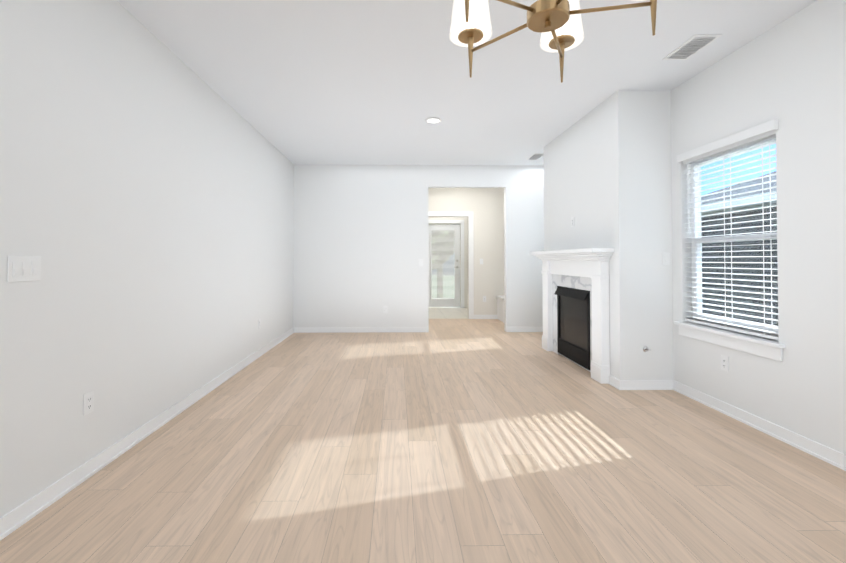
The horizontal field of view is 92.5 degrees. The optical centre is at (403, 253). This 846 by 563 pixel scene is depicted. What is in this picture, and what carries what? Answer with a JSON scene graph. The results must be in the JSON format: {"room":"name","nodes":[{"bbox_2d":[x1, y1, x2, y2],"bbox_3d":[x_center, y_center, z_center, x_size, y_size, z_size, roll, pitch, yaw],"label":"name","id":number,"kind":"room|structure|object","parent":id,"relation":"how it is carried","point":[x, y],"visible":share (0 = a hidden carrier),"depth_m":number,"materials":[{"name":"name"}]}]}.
{"room":"living room","nodes":[
{"label":"living room","id":0,"kind":"room"},
{"bbox_2d":[0,0,293,517],"bbox_3d":[-1.785,-0.167,1.642,0.150,2.740,10.160,0,-1,-1],"label":"wall","id":1,"kind":"structure","parent":0,"point":[146,195],"depth_m":2.42,"materials":[{"name":"white paint"}]},
{"bbox_2d":[7,256,40,281],"bbox_3d":[-1.708,0.066,1.830,0.010,0.115,0.162,0,-1,-1],"label":"light switch","id":2,"kind":"object","parent":1,"relation":"attached to","point":[23,268],"visible":1,"depth_m":1.82,"materials":[{"name":"white plastic"}]},
{"bbox_2d":[83,390,93,415],"bbox_3d":[-1.715,0.812,2.209,0.008,0.115,0.070,0,-1,-1],"label":"electrical outlet","id":3,"kind":"object","parent":1,"relation":"attached to","point":[88,403],"visible":1,"depth_m":2.20,"materials":[{"name":"white plastic"}]},
{"bbox_2d":[0,327,295,540],"bbox_3d":[-1.700,1.161,1.639,0.022,0.085,9.890,0,-1,-1],"label":"baseboard","id":4,"kind":"structure","parent":1,"relation":"attached to","point":[13,520],"depth_m":2.34,"materials":[{"name":"white"}]},
{"bbox_2d":[293,165,543,330],"bbox_3d":[0.316,-0.092,6.695,4.210,2.740,0.120,0,-1,-1],"label":"wall","id":5,"kind":"structure","parent":0,"point":[361,240],"depth_m":6.63,"materials":[{"name":"white paint"}]},
{"bbox_2d":[296,327,428,332],"bbox_3d":[-0.671,1.234,6.590,2.174,0.085,0.021,0,-1,-1],"label":"baseboard","id":6,"kind":"structure","parent":5,"relation":"attached to","point":[298,329],"depth_m":6.58,"materials":[{"name":"white wood"}]},
{"bbox_2d":[506,327,542,331],"bbox_3d":[2.037,1.234,6.633,0.690,0.085,0.021,0,-1,-1],"label":"baseboard","id":7,"kind":"structure","parent":5,"relation":"attached to","point":[508,329],"depth_m":6.63,"materials":[{"name":"white wood"}]},
{"bbox_2d":[0,319,845,562],"bbox_3d":[0.383,1.274,2.355,4.510,0.120,11.560,0,-1,-1],"label":"floor","id":8,"kind":"structure","parent":0,"point":[466,441],"depth_m":2.21,"materials":[{"name":"beige wood"}]},
{"bbox_2d":[496,295,503,322],"bbox_3d":[2.127,1.059,7.819,0.548,0.470,0.544,0,-1,-1],"label":"bench","id":9,"kind":"object","parent":8,"relation":"on","point":[500,307],"visible":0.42,"depth_m":7.83,"materials":[{"name":"white wood"}]},
{"bbox_2d":[530,248,613,383],"bbox_3d":[1.855,0.602,4.649,0.212,1.292,1.760,0,-1,-1],"label":"fireplace","id":10,"kind":"object","parent":8,"relation":"on","point":[575,288],"visible":1,"depth_m":4.42,"materials":[{"name":"wood"}]},
{"bbox_2d":[428,217,467,307],"bbox_3d":[1.293,-0.043,10.061,2.150,2.740,0.120,0,-1,-1],"label":"wall","id":11,"kind":"structure","parent":0,"point":[465,257],"depth_m":10.01,"materials":[{"name":"white paint"}]},
{"bbox_2d":[428,224,459,306],"bbox_3d":[0.984,0.286,10.015,0.846,2.056,0.100,0,-1,-1],"label":"door","id":12,"kind":"structure","parent":11,"relation":"in","point":[455,273],"depth_m":10.03,"materials":[{"name":"white paint"}]},
{"bbox_2d":[428,220,463,307],"bbox_3d":[0.989,0.241,9.983,1.040,2.170,0.015,0,-1,-1],"label":"door frame","id":13,"kind":"structure","parent":11,"relation":"attached to","point":[461,222],"depth_m":9.99,"materials":[{"name":"white wood"}]},
{"bbox_2d":[429,307,467,318],"bbox_3d":[0.278,1.373,9.109,4.510,0.120,1.950,0,-1,-1],"label":"floor","id":14,"kind":"structure","parent":0,"point":[447,313],"depth_m":8.92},
{"bbox_2d":[428,188,503,318],"bbox_3d":[1.323,-0.071,8.171,2.150,2.740,0.120,0,-1,-1],"label":"wall","id":15,"kind":"structure","parent":0,"point":[485,206],"depth_m":8.12,"materials":[{"name":"white paint"}]},
{"bbox_2d":[428,211,473,318],"bbox_3d":[0.859,0.223,8.091,1.100,2.150,0.015,0,-1,-1],"label":"door frame","id":16,"kind":"structure","parent":15,"relation":"attached to","point":[469,215],"depth_m":8.10,"materials":[{"name":"white wood"}]},
{"bbox_2d":[474,315,496,318],"bbox_3d":[1.904,1.256,8.091,0.990,0.085,0.021,0,-1,-1],"label":"baseboard","id":17,"kind":"structure","parent":15,"relation":"attached to","point":[485,316],"depth_m":8.07,"materials":[{"name":"white wood"}]},
{"bbox_2d":[117,0,816,164],"bbox_3d":[0.368,-1.571,3.372,4.510,0.120,13.510,0,-1,-1],"label":"ceiling","id":18,"kind":"structure","parent":0,"point":[336,82],"depth_m":3.27,"materials":[{"name":"white paint"}]},
{"bbox_2d":[425,117,441,122],"bbox_3d":[0.335,-1.488,4.516,0.188,0.011,0.188,0,-1,-1],"label":"recessed light","id":19,"kind":"object","parent":18,"relation":"in","point":[433,120],"visible":1,"depth_m":4.51,"materials":[{"name":"white plastic"}]},
{"bbox_2d":[526,153,543,159],"bbox_3d":[2.001,-1.463,6.102,0.190,0.015,0.350,0,-1,-1],"label":"ceiling vent","id":20,"kind":"object","parent":18,"relation":"in","point":[535,156],"visible":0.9,"depth_m":6.05,"materials":[{"name":"white plastic"}]},
{"bbox_2d":[449,0,656,82],"bbox_3d":[0.592,-1.186,1.601,0.928,0.701,0.916,0,-1,-1],"label":"chandelier","id":21,"kind":"object","parent":18,"relation":"hanging from","point":[557,24],"visible":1,"depth_m":1.83,"materials":[{"name":"white glass"}]},
{"bbox_2d":[662,34,721,59],"bbox_3d":[2.110,-1.509,2.973,0.190,0.015,0.350,0,-1,-1],"label":"ceiling vent","id":22,"kind":"object","parent":18,"relation":"in","point":[691,46],"visible":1,"depth_m":2.95,"materials":[{"name":"white plastic"}]},
{"bbox_2d":[544,90,673,379],"bbox_3d":[2.208,-0.122,4.652,0.490,2.740,1.885,0,-1,-1],"label":"wall","id":23,"kind":"structure","parent":0,"point":[607,174],"depth_m":3.72,"materials":[{"name":"white paint"}]},
{"bbox_2d":[571,217,573,226],"bbox_3d":[1.958,-0.372,4.675,0.008,0.115,0.070,0,-1,-1],"label":"electrical outlet","id":24,"kind":"object","parent":23,"relation":"attached to","point":[572,221],"visible":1,"depth_m":4.67,"materials":[{"name":"white plastic"}]},
{"bbox_2d":[612,376,671,389],"bbox_3d":[2.193,1.191,3.691,0.471,0.085,0.047,0,-1,-1],"label":"baseboard","id":25,"kind":"structure","parent":23,"relation":"attached to","point":[618,384],"depth_m":3.68,"materials":[{"name":"white"}]},
{"bbox_2d":[643,346,650,351],"bbox_3d":[2.215,0.867,3.680,0.056,0.052,0.030,0,-1,-1],"label":"gas valve","id":26,"kind":"object","parent":23,"relation":"attached to","point":[645,348],"visible":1,"depth_m":3.69,"materials":[{"name":"silver metal"}]},
{"bbox_2d":[671,0,845,454],"bbox_3d":[2.548,-0.141,3.385,0.150,2.740,13.510,0,-1,-1],"label":"wall","id":27,"kind":"structure","parent":0,"point":[789,73],"depth_m":2.58,"materials":[{"name":"white paint"}]},
{"bbox_2d":[721,355,728,371],"bbox_3d":[2.472,0.840,3.115,0.008,0.115,0.070,0,-1,-1],"label":"outlet","id":28,"kind":"object","parent":27,"relation":"attached to","point":[724,363],"visible":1,"depth_m":3.11,"materials":[{"name":"white plastic"}]},
{"bbox_2d":[674,136,785,361],"bbox_3d":[2.527,-0.062,3.139,0.190,1.545,1.000,0,-1,-1],"label":"window","id":29,"kind":"structure","parent":27,"relation":"in","point":[760,346],"depth_m":3.16,"materials":[{"name":"white plastic"}]},
{"bbox_2d":[677,119,778,340],"bbox_3d":[2.499,-0.152,3.139,0.096,1.470,0.940,0,-1,-1],"label":"window blind","id":30,"kind":"object","parent":29,"relation":"attached to","point":[757,133],"visible":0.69,"depth_m":3.07,"materials":[{"name":"white plastic"}]},
{"bbox_2d":[672,380,845,470],"bbox_3d":[2.511,1.140,0.227,0.022,0.085,6.935,0,-1,-1],"label":"baseboard","id":31,"kind":"structure","parent":27,"relation":"attached to","point":[831,456],"depth_m":2.73,"materials":[{"name":"white"}]},
{"label":"outside","id":32,"kind":"structure","parent":0,"visible":0},
{"bbox_2d":[432,277,454,297],"bbox_3d":[4.958,1.849,7.490,70.000,0.120,75.000,0,-1,-1],"label":"ground","id":33,"kind":"structure","parent":32,"point":[446,288],"depth_m":23.83,"materials":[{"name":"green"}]},
{"bbox_2d":[701,171,777,326],"bbox_3d":[10.178,-0.559,-0.045,7.840,4.476,20.540,0,-1,-1],"label":"house","id":34,"kind":"structure","parent":33,"relation":"on","point":[745,252],"depth_m":7.84,"materials":[{"name":"grey"}]},
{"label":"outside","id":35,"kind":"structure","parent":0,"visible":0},
{"bbox_2d":[431,233,453,297],"bbox_3d":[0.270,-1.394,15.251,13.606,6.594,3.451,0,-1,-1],"label":"window blinds","id":36,"kind":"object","parent":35,"point":[441,253],"depth_m":14.45,"materials":[{"name":"white plastic"}]}
]}

